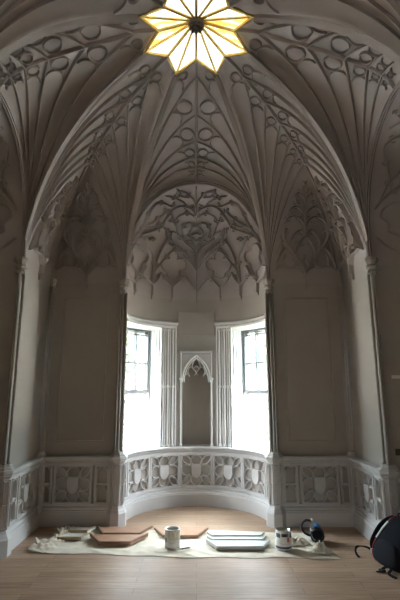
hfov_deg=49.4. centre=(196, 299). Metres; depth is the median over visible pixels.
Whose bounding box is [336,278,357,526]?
corner colonette
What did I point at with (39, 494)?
corner colonette
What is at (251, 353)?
tree
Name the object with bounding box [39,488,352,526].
baseboard
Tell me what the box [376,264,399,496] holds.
wall
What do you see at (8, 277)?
wall
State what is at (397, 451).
wall socket
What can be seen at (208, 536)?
board
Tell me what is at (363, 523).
baseboard
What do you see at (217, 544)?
board
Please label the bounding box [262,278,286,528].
column
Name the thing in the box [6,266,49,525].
wall
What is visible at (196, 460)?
wall
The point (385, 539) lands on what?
backpack
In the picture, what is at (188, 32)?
skylight
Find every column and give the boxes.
[0,256,29,558]
[106,278,129,526]
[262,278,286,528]
[362,256,399,519]
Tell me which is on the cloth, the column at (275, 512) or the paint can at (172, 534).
the paint can at (172, 534)
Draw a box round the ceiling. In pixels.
[0,0,399,302]
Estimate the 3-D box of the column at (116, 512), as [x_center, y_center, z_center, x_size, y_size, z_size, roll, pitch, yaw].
[-0.946,1.186,5.411,0.231,2.985,0.231,0,-12,0]
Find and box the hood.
[310,526,324,541]
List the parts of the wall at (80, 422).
lancet panel, tracery panel, wainscot frame, panel moulding, lancet panel, dado rail, lancet panel, panel moulding, wainscot frame, tracery panel, lancet panel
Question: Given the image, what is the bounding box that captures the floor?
[0,506,399,599]
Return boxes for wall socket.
[395,449,399,455]
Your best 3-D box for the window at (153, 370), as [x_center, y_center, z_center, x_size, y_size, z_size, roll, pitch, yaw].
[-0.801,1.192,6.131,0.541,1.712,0.979,-10,-15,40]
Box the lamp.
[300,518,324,541]
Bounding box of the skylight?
[138,0,254,75]
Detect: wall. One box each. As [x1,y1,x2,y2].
[0,264,16,462]
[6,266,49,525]
[41,283,351,505]
[123,289,269,500]
[342,265,386,522]
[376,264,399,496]
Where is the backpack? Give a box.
[354,512,399,578]
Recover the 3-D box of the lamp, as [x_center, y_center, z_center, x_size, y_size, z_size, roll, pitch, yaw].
[1.209,2.412,4.584,0.252,0.231,0.199,0,-12,0]
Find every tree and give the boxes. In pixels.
[124,332,143,439]
[249,334,268,443]
[249,336,267,409]
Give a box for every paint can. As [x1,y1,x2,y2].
[164,526,180,548]
[275,527,291,550]
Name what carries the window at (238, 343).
in the wall at (196, 460)
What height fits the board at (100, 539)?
0.036 m
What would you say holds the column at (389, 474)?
on the floor
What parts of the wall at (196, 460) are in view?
lancet panel, tracery panel, tracery panel, wainscot frame, label mould, tracery panel, dado rail, cornice, tracery panel, tracery panel, lancet panel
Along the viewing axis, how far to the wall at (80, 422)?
5.42 m
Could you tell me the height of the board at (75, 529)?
0.030 m
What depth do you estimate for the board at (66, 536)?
4.58 m
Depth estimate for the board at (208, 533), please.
4.69 m
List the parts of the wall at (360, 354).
lancet panel, dado rail, wainscot frame, tracery panel, lancet panel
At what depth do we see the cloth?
4.33 m
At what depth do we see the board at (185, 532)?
4.80 m
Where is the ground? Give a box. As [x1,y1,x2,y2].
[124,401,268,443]
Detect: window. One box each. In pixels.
[123,318,176,452]
[216,318,268,452]
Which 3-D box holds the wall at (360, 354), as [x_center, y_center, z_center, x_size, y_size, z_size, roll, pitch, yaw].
[1.875,0.827,3.552,0.100,2.930,3.810,0,-12,0]
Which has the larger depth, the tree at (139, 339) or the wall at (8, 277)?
the tree at (139, 339)
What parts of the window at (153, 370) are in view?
sash, frame, raised sash, head moulding, jamb moulding, jamb moulding, jamb moulding, jamb moulding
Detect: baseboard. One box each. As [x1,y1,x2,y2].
[8,508,38,550]
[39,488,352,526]
[354,508,377,540]
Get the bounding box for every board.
[53,532,89,539]
[68,526,95,532]
[90,533,147,544]
[97,526,152,533]
[154,527,207,536]
[206,539,269,549]
[207,532,264,536]
[207,535,265,539]
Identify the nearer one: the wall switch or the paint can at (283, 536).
the paint can at (283, 536)
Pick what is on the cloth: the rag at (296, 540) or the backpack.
the rag at (296, 540)
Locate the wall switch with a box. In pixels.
[391,375,399,378]
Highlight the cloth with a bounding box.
[28,525,340,558]
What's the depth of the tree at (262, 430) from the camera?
12.14 m
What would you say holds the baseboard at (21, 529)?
attached to the wall at (31, 362)
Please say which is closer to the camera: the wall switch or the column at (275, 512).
the wall switch
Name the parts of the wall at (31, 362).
lancet panel, wainscot frame, tracery panel, dado rail, lancet panel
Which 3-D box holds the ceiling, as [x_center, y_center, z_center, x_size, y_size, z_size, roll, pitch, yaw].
[0.000,-1.603,4.058,5.224,2.184,5.224,7,-13,-29]
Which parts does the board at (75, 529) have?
panel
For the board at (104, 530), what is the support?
on the cloth
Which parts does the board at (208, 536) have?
panel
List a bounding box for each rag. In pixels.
[291,536,310,545]
[308,540,332,554]
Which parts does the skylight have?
glass pane, glass pane, glass pane, glass pane, glass pane, glass pane, glass pane, glass pane, glass pane, glass pane, glass pane, glass pane, glass pane, glass pane, glass pane, glass pane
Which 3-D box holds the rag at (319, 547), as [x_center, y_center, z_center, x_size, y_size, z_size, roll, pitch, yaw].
[1.217,2.408,4.251,0.206,0.086,0.206,9,-15,-37]
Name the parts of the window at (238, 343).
jamb moulding, jamb moulding, jamb moulding, jamb moulding, head moulding, raised sash, frame, sash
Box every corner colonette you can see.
[35,278,56,526]
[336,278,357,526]
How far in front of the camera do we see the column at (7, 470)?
4.39 m
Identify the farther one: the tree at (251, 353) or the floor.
the tree at (251, 353)

